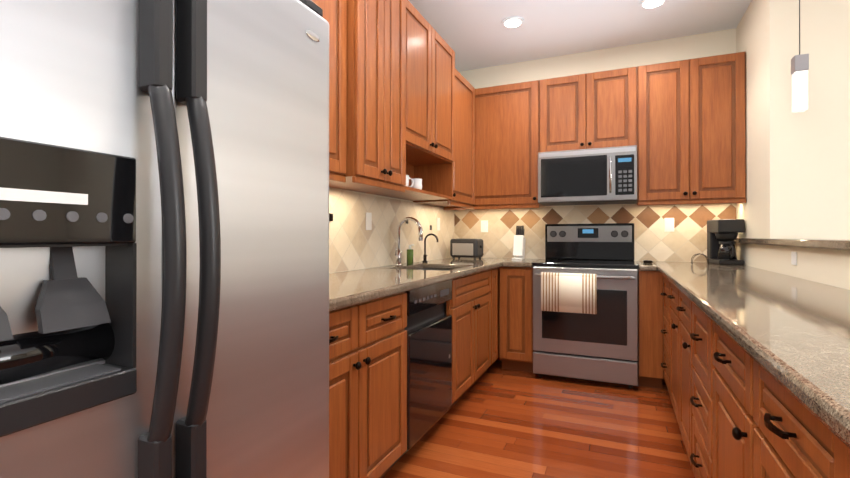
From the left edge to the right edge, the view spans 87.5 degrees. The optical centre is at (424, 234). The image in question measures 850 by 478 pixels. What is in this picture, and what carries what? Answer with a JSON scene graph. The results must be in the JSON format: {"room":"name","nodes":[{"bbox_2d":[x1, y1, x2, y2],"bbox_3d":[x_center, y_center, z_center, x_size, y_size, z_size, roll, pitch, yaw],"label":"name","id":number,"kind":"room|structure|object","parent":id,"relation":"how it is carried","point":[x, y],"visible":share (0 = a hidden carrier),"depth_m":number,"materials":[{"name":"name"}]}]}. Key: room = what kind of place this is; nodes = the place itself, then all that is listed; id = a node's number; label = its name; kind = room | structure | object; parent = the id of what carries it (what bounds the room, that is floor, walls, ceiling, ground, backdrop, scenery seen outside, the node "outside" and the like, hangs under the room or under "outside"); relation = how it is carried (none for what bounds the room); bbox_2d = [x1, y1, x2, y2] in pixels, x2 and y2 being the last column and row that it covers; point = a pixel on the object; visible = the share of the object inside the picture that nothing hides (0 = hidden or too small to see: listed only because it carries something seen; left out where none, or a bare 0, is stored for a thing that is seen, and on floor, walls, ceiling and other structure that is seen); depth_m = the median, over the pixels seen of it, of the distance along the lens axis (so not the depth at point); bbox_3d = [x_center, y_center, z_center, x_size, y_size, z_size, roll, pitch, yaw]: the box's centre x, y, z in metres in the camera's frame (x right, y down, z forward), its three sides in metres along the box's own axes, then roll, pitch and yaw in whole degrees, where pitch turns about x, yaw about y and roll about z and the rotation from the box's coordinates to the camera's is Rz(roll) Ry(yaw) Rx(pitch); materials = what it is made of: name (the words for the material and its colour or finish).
{"room":"kitchen","nodes":[
{"label":"kitchen","id":0,"kind":"room"},
{"bbox_2d":[329,214,431,229],"bbox_3d":[-0.422,-0.097,2.833,0.002,0.114,2.404,0,0,24],"label":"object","id":1,"kind":"structure","parent":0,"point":[330,217],"depth_m":2.57,"materials":[{"name":"black plastic"}]},
{"bbox_2d":[329,187,450,272],"bbox_3d":[-1.126,-0.256,1.396,0.120,2.780,6.800,0,0,24],"label":"wall","id":2,"kind":"structure","parent":0,"point":[377,196],"depth_m":2.94,"materials":[{"name":"beige paint"}]},
{"bbox_2d":[311,0,342,179],"bbox_3d":[-0.676,-0.850,1.829,0.353,1.150,0.742,0,0,24],"label":"upper cabinet","id":3,"kind":"object","parent":2,"relation":"attached to","point":[330,8],"depth_m":2.00,"materials":[{"name":"brown wood"}]},
{"bbox_2d":[329,0,414,191],"bbox_3d":[-0.397,-0.888,2.403,0.403,1.230,0.663,0,0,24],"label":"upper cabinet","id":4,"kind":"object","parent":2,"relation":"attached to","point":[401,97],"depth_m":2.27,"materials":[{"name":"brown wood"}]},
{"bbox_2d":[329,189,456,272],"bbox_3d":[-0.346,-0.019,3.018,0.002,0.483,3.199,0,0,24],"label":"backsplash","id":5,"kind":"structure","parent":2,"relation":"attached to","point":[354,243],"depth_m":3.10,"materials":[{"name":"tile"}]},
{"bbox_2d":[366,212,371,229],"bbox_3d":[-0.372,-0.087,2.942,0.008,0.116,0.072,0,0,24],"label":"electrical outlet","id":6,"kind":"object","parent":5,"relation":"attached to","point":[368,221],"visible":1,"depth_m":2.94,"materials":[{"name":"white plastic"}]},
{"bbox_2d":[437,218,439,230],"bbox_3d":[0.126,-0.093,4.075,0.008,0.116,0.072,0,0,24],"label":"electrical outlet","id":7,"kind":"object","parent":5,"relation":"attached to","point":[438,224],"visible":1,"depth_m":4.06,"materials":[{"name":"white plastic"}]},
{"bbox_2d":[415,8,458,167],"bbox_3d":[-0.119,-0.986,3.085,0.363,0.870,0.937,0,0,24],"label":"upper cabinet","id":8,"kind":"object","parent":2,"relation":"attached to","point":[436,75],"depth_m":3.09,"materials":[{"name":"brown wood"}]},
{"bbox_2d":[407,73,474,207],"bbox_3d":[0.186,-0.799,3.779,0.363,1.080,0.712,0,0,24],"label":"upper cabinet","id":9,"kind":"object","parent":2,"relation":"attached to","point":[443,185],"depth_m":3.68,"materials":[{"name":"brown wood"}]},
{"bbox_2d":[406,175,413,186],"bbox_3d":[-0.137,-0.340,2.928,0.102,0.095,0.085,0,0,24],"label":"mug","id":10,"kind":"object","parent":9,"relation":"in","point":[407,180],"visible":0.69,"depth_m":2.92,"materials":[{"name":"white ceramic"}]},
{"bbox_2d":[410,178,421,189],"bbox_3d":[-0.055,-0.340,3.126,0.083,0.095,0.114,0,0,24],"label":"mug","id":11,"kind":"object","parent":9,"relation":"in","point":[417,184],"visible":0.69,"depth_m":3.08,"materials":[{"name":"white ceramic"}]},
{"bbox_2d":[382,357,694,477],"bbox_3d":[1.919,1.181,0.119,6.720,0.100,6.920,0,0,24],"label":"floor","id":12,"kind":"structure","parent":0,"point":[495,420],"depth_m":2.52,"materials":[{"name":"brown wood"}]},
{"bbox_2d":[0,0,328,477],"bbox_3d":[-0.755,0.255,0.947,0.859,1.755,0.914,0,0,24],"label":"refrigerator","id":13,"kind":"object","parent":12,"relation":"on","point":[164,238],"visible":1,"depth_m":0.74,"materials":[{"name":"grey metal"}]},
{"bbox_2d":[329,292,406,477],"bbox_3d":[-0.533,0.698,1.833,0.608,0.874,0.872,0,0,24],"label":"base cabinet","id":14,"kind":"object","parent":12,"relation":"on","point":[368,389],"depth_m":1.79,"materials":[{"name":"brown wood"}]},
{"bbox_2d":[329,257,508,311],"bbox_3d":[-0.042,0.345,2.884,0.659,0.243,3.193,0,0,24],"label":"countertop","id":15,"kind":"structure","parent":14,"relation":"on","point":[353,287],"depth_m":2.34,"materials":[{"name":"stone"}]},
{"bbox_2d":[394,217,422,265],"bbox_3d":[-0.123,0.050,3.119,0.221,0.347,0.096,0,0,24],"label":"faucet","id":16,"kind":"object","parent":15,"relation":"on","point":[397,248],"visible":1,"depth_m":3.15,"materials":[{"name":"silver metal"}]},
{"bbox_2d":[407,244,413,263],"bbox_3d":[-0.110,0.149,3.373,0.061,0.150,0.052,0,0,24],"label":"soap bottle","id":17,"kind":"object","parent":15,"relation":"on","point":[409,255],"visible":1,"depth_m":3.35,"materials":[{"name":"green plastic"}]},
{"bbox_2d":[422,233,437,261],"bbox_3d":[0.048,0.108,3.587,0.139,0.233,0.063,0,0,24],"label":"faucet","id":18,"kind":"object","parent":15,"relation":"on","point":[425,255],"visible":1,"depth_m":3.59,"materials":[{"name":"black metal"}]},
{"bbox_2d":[450,239,483,258],"bbox_3d":[0.401,0.132,4.163,0.300,0.186,0.172,0,0,32],"label":"toaster","id":19,"kind":"object","parent":15,"relation":"on","point":[469,248],"visible":1,"depth_m":4.09,"materials":[{"name":"black plastic"}]},
{"bbox_2d":[391,280,451,466],"bbox_3d":[-0.231,0.701,2.507,0.604,0.872,0.598,0,0,24],"label":"dishwasher","id":20,"kind":"object","parent":12,"relation":"on","point":[428,328],"visible":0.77,"depth_m":2.33,"materials":[{"name":"black metal"}]},
{"bbox_2d":[444,295,492,405],"bbox_3d":[0.064,0.817,3.192,0.608,0.645,0.887,0,0,24],"label":"door","id":21,"kind":"structure","parent":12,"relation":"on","point":[472,315],"depth_m":2.99,"materials":[{"name":"brown wood"}]},
{"bbox_2d":[448,267,498,362],"bbox_3d":[0.273,0.703,3.666,0.608,0.874,0.287,0,0,24],"label":"base cabinet","id":22,"kind":"object","parent":12,"relation":"on","point":[486,282],"depth_m":3.37,"materials":[{"name":"brown wood"}]},
{"bbox_2d":[499,266,662,388],"bbox_3d":[1.285,0.704,3.713,1.204,0.874,0.608,0,0,24],"label":"base cabinet","id":23,"kind":"object","parent":12,"relation":"on","point":[515,318],"visible":0.94,"depth_m":3.58,"materials":[{"name":"brown wood"}]},
{"bbox_2d":[505,258,541,267],"bbox_3d":[0.871,0.246,3.857,0.230,0.040,0.677,0,0,24],"label":"countertop","id":24,"kind":"structure","parent":23,"relation":"on","point":[526,262],"depth_m":3.61,"materials":[{"name":"stone"}]},
{"bbox_2d":[513,225,525,257],"bbox_3d":[0.872,0.070,4.102,0.090,0.306,0.164,0,0,24],"label":"knife block","id":25,"kind":"object","parent":24,"relation":"on","point":[519,242],"visible":0.98,"depth_m":4.06,"materials":[{"name":"white plastic"}]},
{"bbox_2d":[636,261,660,270],"bbox_3d":[1.736,0.245,3.494,0.114,0.040,0.647,0,0,24],"label":"countertop","id":26,"kind":"structure","parent":23,"relation":"on","point":[643,266],"depth_m":3.23,"materials":[{"name":"stone"}]},
{"bbox_2d":[532,223,638,387],"bbox_3d":[1.315,0.523,3.629,0.758,1.235,0.731,0,0,24],"label":"range","id":27,"kind":"object","parent":12,"relation":"on","point":[601,345],"visible":1,"depth_m":3.38,"materials":[{"name":"grey metal"}]},
{"bbox_2d":[541,272,596,313],"bbox_3d":[1.079,0.438,3.342,0.400,0.292,0.054,0,0,24],"label":"towel","id":28,"kind":"object","parent":27,"relation":"hanging from","point":[570,292],"visible":0.94,"depth_m":3.32,"materials":[{"name":"fabric"}]},
{"bbox_2d":[661,276,668,391],"bbox_3d":[1.864,0.701,2.835,0.561,0.874,0.529,0,0,24],"label":"base cabinet","id":29,"kind":"object","parent":12,"relation":"on","point":[665,330],"depth_m":3.04,"materials":[{"name":"brown wood"}]},
{"bbox_2d":[665,278,672,405],"bbox_3d":[1.679,0.700,2.414,0.561,0.874,0.530,0,0,24],"label":"base cabinet","id":30,"kind":"object","parent":12,"relation":"on","point":[668,285],"depth_m":2.74,"materials":[{"name":"brown wood"}]},
{"bbox_2d":[673,285,684,443],"bbox_3d":[1.522,0.699,2.057,0.561,0.874,0.530,0,0,24],"label":"base cabinet","id":31,"kind":"object","parent":12,"relation":"on","point":[678,298],"depth_m":2.33,"materials":[{"name":"brown wood"}]},
{"bbox_2d":[685,296,704,477],"bbox_3d":[1.323,0.698,1.604,0.561,0.874,0.600,0,0,24],"label":"base cabinet","id":32,"kind":"object","parent":12,"relation":"on","point":[694,317],"depth_m":1.83,"materials":[{"name":"brown wood"}]},
{"bbox_2d":[705,315,736,477],"bbox_3d":[1.116,0.696,1.133,0.561,0.874,0.570,0,0,24],"label":"base cabinet","id":33,"kind":"object","parent":12,"relation":"on","point":[720,350],"depth_m":1.39,"materials":[{"name":"brown wood"}]},
{"bbox_2d":[737,345,812,477],"bbox_3d":[0.943,0.695,0.739,0.561,0.874,0.570,0,0,24],"label":"base cabinet","id":34,"kind":"object","parent":12,"relation":"on","point":[739,411],"depth_m":0.93,"materials":[{"name":"brown wood"}]},
{"bbox_2d":[813,415,849,477],"bbox_3d":[0.728,0.694,0.249,0.561,0.874,0.640,0,0,24],"label":"base cabinet","id":35,"kind":"object","parent":12,"relation":"on","point":[831,457],"depth_m":0.67,"materials":[{"name":"brown wood"}]},
{"bbox_2d":[653,261,849,447],"bbox_3d":[1.069,0.239,1.083,0.604,0.040,5.597,0,0,24],"label":"countertop","id":36,"kind":"structure","parent":35,"relation":"on","point":[790,334],"depth_m":1.10,"materials":[{"name":"stone"}]},
{"bbox_2d":[691,253,708,264],"bbox_3d":[2.022,0.181,3.266,0.104,0.080,0.064,0,0,24],"label":"napkin holder","id":37,"kind":"object","parent":36,"relation":"on","point":[698,254],"visible":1,"depth_m":3.26,"materials":[{"name":"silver metal"}]},
{"bbox_2d":[707,219,744,264],"bbox_3d":[2.273,0.056,3.353,0.176,0.335,0.241,0,0,12],"label":"coffee maker","id":38,"kind":"object","parent":36,"relation":"on","point":[722,234],"visible":0.96,"depth_m":3.29,"materials":[{"name":"black plastic"}]},
{"bbox_2d":[408,0,751,71],"bbox_3d":[1.919,-1.699,0.127,6.720,0.100,6.920,0,0,24],"label":"ceiling","id":39,"kind":"structure","parent":0,"point":[474,34],"depth_m":3.47,"materials":[{"name":"white paint"}]},
{"bbox_2d":[502,16,523,27],"bbox_3d":[0.677,-1.633,3.422,0.170,0.013,0.170,0,0,24],"label":"recessed light","id":40,"kind":"object","parent":39,"relation":"in","point":[513,22],"visible":1,"depth_m":3.41,"materials":[{"name":"white paint"}]},
{"bbox_2d":[640,0,666,8],"bbox_3d":[1.606,-1.634,3.126,0.170,0.013,0.170,0,0,24],"label":"recessed light","id":41,"kind":"object","parent":39,"relation":"in","point":[648,4],"visible":0.98,"depth_m":3.13,"materials":[{"name":"white paint"}]},
{"bbox_2d":[791,0,808,112],"bbox_3d":[2.110,-1.167,2.499,0.100,0.949,0.100,0,0,24],"label":"pendant lamp","id":42,"kind":"object","parent":39,"relation":"hanging from","point":[799,67],"visible":1,"depth_m":2.48,"materials":[{"name":"white glass"}]},
{"bbox_2d":[459,28,736,261],"bbox_3d":[1.410,-0.249,4.061,2.620,2.780,0.120,0,0,24],"label":"wall","id":43,"kind":"structure","parent":0,"point":[722,42],"depth_m":3.91,"materials":[{"name":"beige paint"}]},
{"bbox_2d":[443,79,546,209],"bbox_3d":[0.672,-0.798,4.142,0.956,1.080,0.323,0,0,24],"label":"upper cabinet","id":44,"kind":"object","parent":43,"relation":"attached to","point":[511,119],"depth_m":3.94,"materials":[{"name":"brown wood"}]},
{"bbox_2d":[547,66,638,151],"bbox_3d":[1.399,-1.017,3.823,0.761,0.645,0.323,0,0,24],"label":"upper cabinet","id":45,"kind":"object","parent":43,"relation":"attached to","point":[595,109],"depth_m":3.65,"materials":[{"name":"brown wood"}]},
{"bbox_2d":[538,145,636,205],"bbox_3d":[1.371,-0.478,3.759,0.756,0.427,0.453,0,0,24],"label":"microwave","id":46,"kind":"object","parent":45,"relation":"attached to","point":[599,176],"visible":1,"depth_m":3.58,"materials":[{"name":"grey metal"}]},
{"bbox_2d":[457,203,735,261],"bbox_3d":[1.399,0.042,3.997,2.348,0.599,0.002,0,0,24],"label":"backsplash","id":47,"kind":"structure","parent":43,"relation":"attached to","point":[688,238],"depth_m":3.87,"materials":[{"name":"tile"}]},
{"bbox_2d":[481,220,487,231],"bbox_3d":[0.581,-0.078,4.349,0.072,0.116,0.008,0,0,24],"label":"electrical outlet","id":48,"kind":"object","parent":47,"relation":"attached to","point":[484,226],"visible":1,"depth_m":4.34,"materials":[{"name":"white plastic"}]},
{"bbox_2d":[664,218,673,231],"bbox_3d":[2.042,-0.080,3.708,0.072,0.116,0.008,0,0,24],"label":"electrical outlet","id":49,"kind":"object","parent":47,"relation":"attached to","point":[668,224],"visible":1,"depth_m":3.71,"materials":[{"name":"white plastic"}]},
{"bbox_2d":[636,51,745,205],"bbox_3d":[2.047,-0.800,3.538,0.785,1.080,0.323,0,0,24],"label":"upper cabinet","id":50,"kind":"object","parent":43,"relation":"attached to","point":[681,124],"depth_m":3.37,"materials":[{"name":"brown wood"}]},
{"bbox_2d":[736,0,849,289],"bbox_3d":[1.404,-0.257,0.939,0.120,2.780,5.600,0,0,24],"label":"wall","id":51,"kind":"structure","parent":0,"point":[765,35],"depth_m":2.74,"materials":[{"name":"beige paint"}]},
{"bbox_2d":[735,238,849,249],"bbox_3d":[1.452,0.041,0.888,0.310,0.040,5.646,0,0,24],"label":"bar ledge","id":52,"kind":"object","parent":51,"relation":"on","point":[839,244],"visible":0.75,"depth_m":2.16,"materials":[{"name":"stone"}]},
{"bbox_2d":[791,252,796,264],"bbox_3d":[1.955,0.127,2.351,0.005,0.070,0.070,0,0,24],"label":"outlet","id":53,"kind":"object","parent":51,"relation":"attached to","point":[793,258],"visible":0.96,"depth_m":2.34,"materials":[{"name":"white plastic"}]},
{"bbox_2d":[794,0,849,238],"bbox_3d":[4.140,-0.255,1.921,4.100,2.780,0.120,0,0,24],"label":"wall","id":54,"kind":"structure","parent":0,"point":[822,167],"depth_m":2.63,"materials":[{"name":"beige paint"}]}
]}

